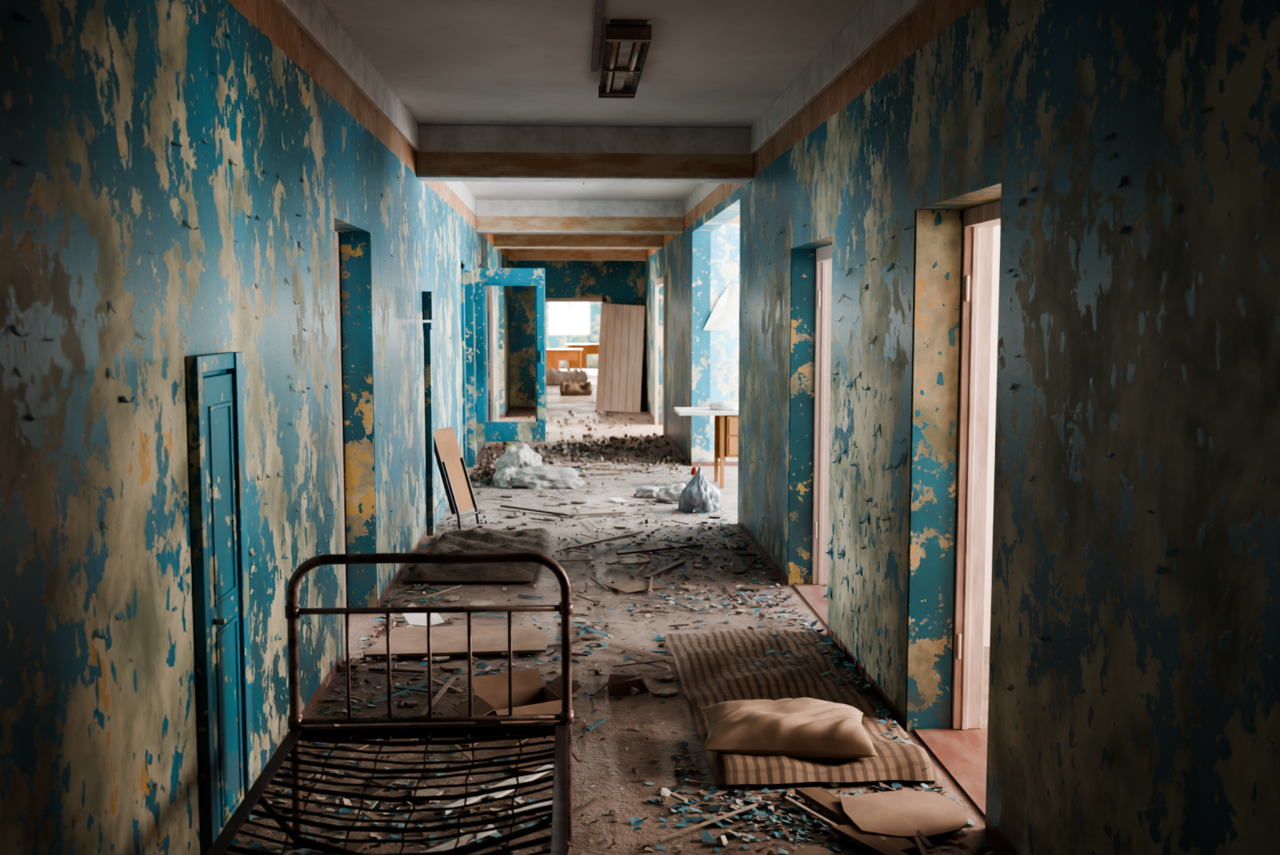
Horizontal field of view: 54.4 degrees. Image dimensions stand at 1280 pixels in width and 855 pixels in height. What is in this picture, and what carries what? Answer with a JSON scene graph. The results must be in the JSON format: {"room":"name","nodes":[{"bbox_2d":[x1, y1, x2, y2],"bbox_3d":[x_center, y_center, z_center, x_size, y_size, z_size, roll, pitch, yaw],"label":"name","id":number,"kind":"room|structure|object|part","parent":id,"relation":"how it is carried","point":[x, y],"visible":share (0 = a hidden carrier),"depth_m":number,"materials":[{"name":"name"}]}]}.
{"room":"abandoned hospital corridor","nodes":[
{"label":"abandoned hospital corridor","id":0,"kind":"room"},
{"bbox_2d":[0,0,510,854],"bbox_3d":[-2.210,-1.484,18.347,0.200,3.000,43.000,0,5,-3],"label":"wall","id":1,"kind":"structure","parent":0,"point":[95,95],"depth_m":3.34,"materials":[{"name":"paint"}]},
{"bbox_2d":[185,351,255,854],"bbox_3d":[-1.271,0.539,3.828,0.065,1.530,0.460,0,5,-3],"label":"door","id":2,"kind":"structure","parent":1,"relation":"in","point":[214,381],"depth_m":3.75,"materials":[{"name":"blue wood"}]},
{"bbox_2d":[334,231,346,607],"bbox_3d":[-1.666,0.022,6.370,0.100,2.087,1.050,0,5,-3],"label":"door","id":3,"kind":"structure","parent":1,"relation":"in","point":[336,234],"depth_m":6.84,"materials":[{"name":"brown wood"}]},
{"bbox_2d":[275,0,419,151],"bbox_3d":[-1.244,-1.521,2.833,0.030,0.190,12.040,0,5,-3],"label":"crown molding","id":4,"kind":"structure","parent":1,"relation":"attached to","point":[313,17],"depth_m":6.05,"materials":[{"name":"paint"}]},
{"bbox_2d":[340,232,377,607],"bbox_3d":[-1.528,0.028,6.378,0.156,2.100,1.050,0,5,-3],"label":"trim","id":5,"kind":"structure","parent":1,"relation":"attached to","point":[354,246],"depth_m":6.88,"materials":[{"name":"blue paint"}]},
{"bbox_2d":[422,291,435,535],"bbox_3d":[-1.575,-0.101,9.355,0.070,1.830,0.200,0,5,-3],"label":"trim","id":6,"kind":"structure","parent":1,"relation":"attached to","point":[428,297],"depth_m":9.31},
{"bbox_2d":[435,493,448,525],"bbox_3d":[-1.688,0.610,11.030,0.020,0.120,3.080,0,5,-3],"label":"baseboard","id":7,"kind":"structure","parent":1,"relation":"attached to","point":[442,505],"depth_m":10.23,"materials":[{"name":"blue paint"}]},
{"bbox_2d":[460,260,475,468],"bbox_3d":[-1.895,-0.614,13.057,0.240,2.200,1.190,0,5,-3],"label":"trim","id":8,"kind":"structure","parent":1,"relation":"in","point":[468,329],"depth_m":13.53,"materials":[{"name":"blue paint"}]},
{"bbox_2d":[473,267,546,441],"bbox_3d":[-1.424,-0.784,13.561,0.780,1.890,0.095,0,5,0],"label":"door leaf","id":9,"kind":"structure","parent":8,"relation":"attached to","point":[486,431],"depth_m":13.57,"materials":[{"name":"blue paint"}]},
{"bbox_2d":[487,285,534,419],"bbox_3d":[-1.409,-0.811,13.581,0.530,1.460,0.004,0,5,0],"label":"shard","id":10,"kind":"object","parent":9,"relation":"attached to","point":[526,293],"visible":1,"depth_m":13.53,"materials":[{"name":"white"}]},
{"bbox_2d":[484,285,494,448],"bbox_3d":[-1.961,-0.888,16.151,0.050,2.200,1.260,0,5,-3],"label":"door","id":11,"kind":"structure","parent":1,"relation":"in","point":[491,287],"depth_m":16.66,"materials":[{"name":"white wood"}]},
{"bbox_2d":[8,0,1213,840],"bbox_3d":[-0.243,-0.313,6.468,2.413,2.408,7.958,0,5,-3],"label":"peeling paint curls","id":12,"kind":"object","parent":1,"relation":"attached to","point":[1161,570],"visible":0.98,"depth_m":3.86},
{"bbox_2d":[546,302,601,368],"bbox_3d":[-2.094,-3.393,39.902,2.820,3.000,0.200,0,5,-3],"label":"wall","id":13,"kind":"structure","parent":0,"point":[552,341],"depth_m":39.85,"materials":[{"name":"paint"}]},
{"bbox_2d":[547,302,591,335],"bbox_3d":[-2.268,-3.591,39.874,1.370,1.300,0.060,0,5,-3],"label":"window","id":14,"kind":"structure","parent":13,"relation":"in","point":[548,306],"depth_m":39.86,"materials":[{"name":"white paint"}]},
{"bbox_2d":[509,260,644,408],"bbox_3d":[-1.119,-1.834,22.297,2.415,3.000,0.200,0,5,-3],"label":"wall partition","id":15,"kind":"structure","parent":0,"point":[619,282],"depth_m":22.16,"materials":[{"name":"paint"}]},
{"bbox_2d":[545,297,606,408],"bbox_3d":[-1.181,-1.325,22.339,1.140,1.980,0.260,0,5,-3],"label":"door frame","id":16,"kind":"structure","parent":15,"relation":"in","point":[602,300],"depth_m":22.14,"materials":[{"name":"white wood"}]},
{"bbox_2d":[321,0,870,200],"bbox_3d":[-1.017,-3.059,18.273,10.800,0.150,43.400,0,5,-3],"label":"ceiling","id":17,"kind":"structure","parent":0,"point":[708,63],"depth_m":6.54,"materials":[{"name":"paint"}]},
{"bbox_2d":[507,248,646,261],"bbox_3d":[-1.097,-3.108,21.784,2.415,0.370,0.200,0,5,-3],"label":"beam","id":18,"kind":"structure","parent":17,"relation":"attached to","point":[513,254],"depth_m":21.69,"materials":[{"name":"paint"}]},
{"bbox_2d":[493,233,663,248],"bbox_3d":[-0.879,-2.760,17.845,2.415,0.370,0.280,0,5,-3],"label":"beam","id":19,"kind":"structure","parent":17,"relation":"attached to","point":[631,241],"depth_m":17.72,"materials":[{"name":"paint"}]},
{"bbox_2d":[475,199,683,234],"bbox_3d":[-0.703,-2.478,14.662,2.415,0.370,0.280,0,5,-3],"label":"beam","id":20,"kind":"structure","parent":17,"relation":"attached to","point":[493,216],"depth_m":14.53,"materials":[{"name":"paint"}]},
{"bbox_2d":[416,124,754,183],"bbox_3d":[-0.392,-1.979,9.033,2.415,0.370,0.280,0,5,-3],"label":"beam","id":21,"kind":"structure","parent":17,"relation":"attached to","point":[447,153],"depth_m":8.90,"materials":[{"name":"paint"}]},
{"bbox_2d":[591,0,604,71],"bbox_3d":[-0.141,-1.781,4.837,0.035,0.025,3.950,0,5,-3],"label":"duct","id":22,"kind":"object","parent":17,"relation":"attached to","point":[600,4],"depth_m":5.89,"materials":[{"name":"grey metal"}]},
{"bbox_2d":[598,19,651,98],"bbox_3d":[-0.094,-1.895,6.488,0.210,0.090,1.550,0,5,-3],"label":"ceiling light","id":23,"kind":"object","parent":17,"relation":"attached to","point":[628,42],"depth_m":6.26,"materials":[{"name":"metal"}]},
{"bbox_2d":[224,368,1004,854],"bbox_3d":[-1.016,0.073,18.551,10.800,0.162,43.400,0,5,-3],"label":"floor","id":24,"kind":"structure","parent":0,"point":[677,713],"depth_m":5.65,"materials":[{"name":"concrete"}]},
{"bbox_2d":[205,551,573,854],"bbox_3d":[-0.593,0.925,2.914,0.879,0.923,1.925,0,5,-3],"label":"frame","id":25,"kind":"object","parent":24,"relation":"on","point":[561,815],"visible":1,"depth_m":3.73,"materials":[{"name":"metal"}]},
{"bbox_2d":[402,612,444,626],"bbox_3d":[-1.156,1.018,6.652,0.191,0.029,0.261,-2,5,-23],"label":"paper sheet","id":26,"kind":"object","parent":24,"relation":"on","point":[418,619],"visible":0.75,"depth_m":6.64,"materials":[{"name":"white paper"}]},
{"bbox_2d":[363,624,548,657],"bbox_3d":[-0.900,1.059,6.203,0.884,0.038,0.438,0,5,-5],"label":"panel","id":27,"kind":"object","parent":24,"relation":"on","point":[526,638],"visible":0.83,"depth_m":6.17,"materials":[{"name":"chipboard"}]},
{"bbox_2d":[433,426,479,529],"bbox_3d":[-1.449,0.389,9.732,0.263,0.771,0.348,2,5,20],"label":"board","id":28,"kind":"object","parent":24,"relation":"on","point":[451,465],"visible":0.92,"depth_m":9.71,"materials":[{"name":"laminate"}]},
{"bbox_2d":[402,527,551,582],"bbox_3d":[-1.063,0.844,8.512,0.816,0.095,1.763,0,5,0],"label":"mattress","id":29,"kind":"object","parent":24,"relation":"on","point":[473,540],"visible":0.87,"depth_m":8.38,"materials":[{"name":"brown fabric"}]},
{"bbox_2d":[452,667,582,741],"bbox_3d":[-0.483,1.113,4.965,0.483,0.184,0.343,-3,6,-29],"label":"cardboard box","id":30,"kind":"object","parent":24,"relation":"on","point":[530,695],"visible":0.55,"depth_m":5.04,"materials":[{"name":"brown cardboard"}]},
{"bbox_2d":[492,442,585,488],"bbox_3d":[-1.002,0.361,12.368,0.905,0.379,0.987,0,5,-3],"label":"heap","id":31,"kind":"object","parent":24,"relation":"on","point":[520,465],"visible":0.99,"depth_m":12.04,"materials":[{"name":"white plastic"}]},
{"bbox_2d":[546,348,582,370],"bbox_3d":[-2.124,-1.687,33.114,1.200,0.800,0.600,0,5,-3],"label":"wooden table","id":32,"kind":"object","parent":24,"relation":"on","point":[553,356],"visible":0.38,"depth_m":32.86,"materials":[{"name":"brown wood"}]},
{"bbox_2d":[546,368,588,385],"bbox_3d":[-1.875,-1.266,30.450,1.216,0.430,0.620,0,5,-3],"label":"bundle","id":33,"kind":"object","parent":24,"relation":"on","point":[554,377],"visible":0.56,"depth_m":30.18,"materials":[{"name":"fabric"}]},
{"bbox_2d":[559,380,593,395],"bbox_3d":[-1.355,-0.859,26.494,0.713,0.315,0.916,0,5,-3],"label":"bundle","id":34,"kind":"object","parent":24,"relation":"on","point":[570,388],"visible":1,"depth_m":26.07,"materials":[{"name":"brown fabric"}]},
{"bbox_2d":[565,343,599,370],"bbox_3d":[-1.584,-2.050,36.932,1.200,0.850,0.600,-1,5,-9],"label":"wooden table","id":35,"kind":"object","parent":24,"relation":"on","point":[588,348],"visible":0.43,"depth_m":36.66,"materials":[{"name":"brown wood"}]},
{"bbox_2d":[227,409,999,854],"bbox_3d":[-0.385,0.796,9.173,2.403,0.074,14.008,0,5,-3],"label":"debris","id":36,"kind":"object","parent":24,"relation":"on","point":[709,806],"visible":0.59,"depth_m":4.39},
{"bbox_2d":[607,497,631,502],"bbox_3d":[-0.185,0.645,11.106,0.140,0.025,0.200,-2,6,-26],"label":"paper sheet","id":37,"kind":"object","parent":24,"relation":"on","point":[615,499],"visible":1,"depth_m":11.10,"materials":[{"name":"white paper"}]},
{"bbox_2d":[595,302,644,412],"bbox_3d":[-0.341,-1.215,21.725,0.886,1.899,0.484,0,5,-3],"label":"panel","id":38,"kind":"object","parent":24,"relation":"on","point":[633,326],"visible":1,"depth_m":21.72,"materials":[{"name":"brown wood"}]},
{"bbox_2d":[607,674,648,694],"bbox_3d":[-0.052,1.126,5.483,0.186,0.068,0.108,-1,5,-15],"label":"fragment","id":39,"kind":"object","parent":24,"relation":"on","point":[618,684],"visible":1,"depth_m":5.44,"materials":[{"name":"brown wood"}]},
{"bbox_2d":[604,580,665,592],"bbox_3d":[-0.041,0.960,7.543,0.301,0.014,0.242,-4,7,-39],"label":"cardboard sheet","id":40,"kind":"object","parent":24,"relation":"on","point":[633,585],"visible":1,"depth_m":7.52,"materials":[{"name":"brown cardboard"}]},
{"bbox_2d":[633,485,663,498],"bbox_3d":[0.107,0.588,11.419,0.328,0.095,0.257,0,5,-3],"label":"rag","id":41,"kind":"object","parent":24,"relation":"on","point":[644,491],"visible":0.75,"depth_m":11.34,"materials":[{"name":"fabric"}]},
{"bbox_2d":[655,482,685,503],"bbox_3d":[0.316,0.573,11.131,0.358,0.176,0.331,0,5,-3],"label":"rag","id":42,"kind":"object","parent":24,"relation":"on","point":[669,493],"visible":0.63,"depth_m":11.05,"materials":[{"name":"fabric"}]},
{"bbox_2d":[678,463,720,513],"bbox_3d":[0.481,0.503,10.586,0.339,0.410,0.368,-5,7,-44],"label":"plastic bag","id":43,"kind":"object","parent":24,"relation":"on","point":[700,495],"visible":0.99,"depth_m":10.49,"materials":[{"name":"white plastic"}]},
{"bbox_3d":[0.473,0.372,10.778,0.070,0.078,0.068,0,5,-3],"label":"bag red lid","id":44,"kind":"part","parent":43,"relation":"part of","materials":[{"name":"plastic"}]},
{"bbox_2d":[674,407,737,488],"bbox_3d":[0.895,0.194,12.182,1.080,0.745,0.600,0,5,-3],"label":"desk","id":45,"kind":"object","parent":24,"relation":"on","point":[726,422],"visible":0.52,"depth_m":11.91,"materials":[{"name":"brown wood"}]},
{"bbox_2d":[708,400,737,410],"bbox_3d":[0.829,-0.216,12.090,0.334,0.087,0.290,0,5,-3],"label":"pile","id":46,"kind":"object","parent":45,"relation":"on","point":[722,405],"visible":0.88,"depth_m":12.00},
{"bbox_2d":[665,628,942,784],"bbox_3d":[0.596,1.121,5.378,0.818,0.096,2.096,0,5,-4],"label":"mattress","id":47,"kind":"object","parent":24,"relation":"on","point":[699,656],"visible":0.62,"depth_m":5.34,"materials":[{"name":"beige fabric"}]},
{"bbox_2d":[701,697,879,758],"bbox_3d":[0.543,1.102,4.632,0.630,0.159,0.420,0,5,3],"label":"pillow","id":48,"kind":"object","parent":47,"relation":"on","point":[802,726],"visible":1,"depth_m":4.46,"materials":[{"name":"fabric"}]},
{"bbox_2d":[795,786,917,853],"bbox_3d":[0.690,1.260,4.017,0.086,0.037,0.530,-3,6,-28],"label":"wooden plank","id":49,"kind":"object","parent":24,"relation":"on","point":[819,797],"visible":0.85,"depth_m":4.08,"materials":[{"name":"brown wood"}]},
{"bbox_2d":[831,823,909,854],"bbox_3d":[0.864,1.301,3.577,0.060,0.019,0.890,-2,5,-32],"label":"wooden plank","id":50,"kind":"object","parent":24,"relation":"on","point":[873,844],"visible":1,"depth_m":3.83,"materials":[{"name":"brown wood"}]},
{"bbox_2d":[840,789,968,837],"bbox_3d":[0.865,1.249,4.035,0.410,0.037,0.330,-1,5,-14],"label":"cushion","id":51,"kind":"object","parent":24,"relation":"on","point":[895,813],"visible":1,"depth_m":4.02,"materials":[{"name":"beige fabric"}]},
{"bbox_2d":[709,214,739,466],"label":"window","id":52,"kind":"structure","parent":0,"point":[725,239],"depth_m":13.63,"materials":[{"name":"paint"}]},
{"bbox_2d":[703,282,738,330],"bbox_3d":[0.891,-1.319,13.588,0.400,0.530,0.016,0,5,-3],"label":"poster","id":53,"kind":"object","parent":52,"relation":"attached to","point":[723,317],"visible":0.95,"depth_m":13.60,"materials":[{"name":"paper"}]},
{"bbox_2d":[644,0,1279,854],"bbox_3d":[0.401,-1.497,18.490,0.200,3.000,43.000,0,5,-3],"label":"wall","id":54,"kind":"structure","parent":0,"point":[1166,330],"depth_m":3.27,"materials":[{"name":"paint"}]},
{"bbox_2d":[654,276,666,435],"bbox_3d":[0.298,-1.062,18.121,0.050,2.200,1.760,0,5,-3],"label":"door","id":55,"kind":"structure","parent":54,"relation":"in","point":[662,281],"depth_m":17.33,"materials":[{"name":"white wood"}]},
{"bbox_2d":[787,248,816,585],"bbox_3d":[1.017,-0.001,6.979,0.146,2.050,1.190,0,5,-3],"label":"trim","id":56,"kind":"structure","parent":54,"relation":"attached to","point":[803,269],"depth_m":7.55,"materials":[{"name":"blue paint"}]},
{"bbox_2d":[812,244,831,584],"bbox_3d":[1.144,-0.008,6.985,0.110,2.037,1.190,0,5,-3],"label":"door","id":57,"kind":"structure","parent":54,"relation":"in","point":[824,255],"depth_m":7.52,"materials":[{"name":"white wood"}]},
{"bbox_2d":[750,0,924,154],"bbox_3d":[1.137,-1.532,2.963,0.030,0.190,12.040,0,5,-3],"label":"crown molding","id":58,"kind":"structure","parent":54,"relation":"attached to","point":[877,19],"depth_m":6.09,"materials":[{"name":"paint"}]},
{"bbox_2d":[906,188,1001,817],"bbox_3d":[1.174,0.228,4.393,0.176,2.050,0.970,0,5,-3],"label":"trim","id":59,"kind":"structure","parent":54,"relation":"attached to","point":[938,233],"depth_m":4.86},
{"bbox_2d":[951,200,1000,729],"bbox_3d":[1.325,0.221,4.401,0.115,2.037,0.970,0,5,-3],"label":"door","id":60,"kind":"structure","parent":54,"relation":"in","point":[979,222],"depth_m":4.84,"materials":[{"name":"white paint"}]},
{"bbox_2d":[983,225,999,646],"bbox_3d":[2.730,-0.236,4.252,2.880,3.000,4.000,0,5,-3],"label":"wall","id":61,"kind":"structure","parent":0,"point":[997,228],"depth_m":6.13,"materials":[{"name":"white paint"}]}
]}

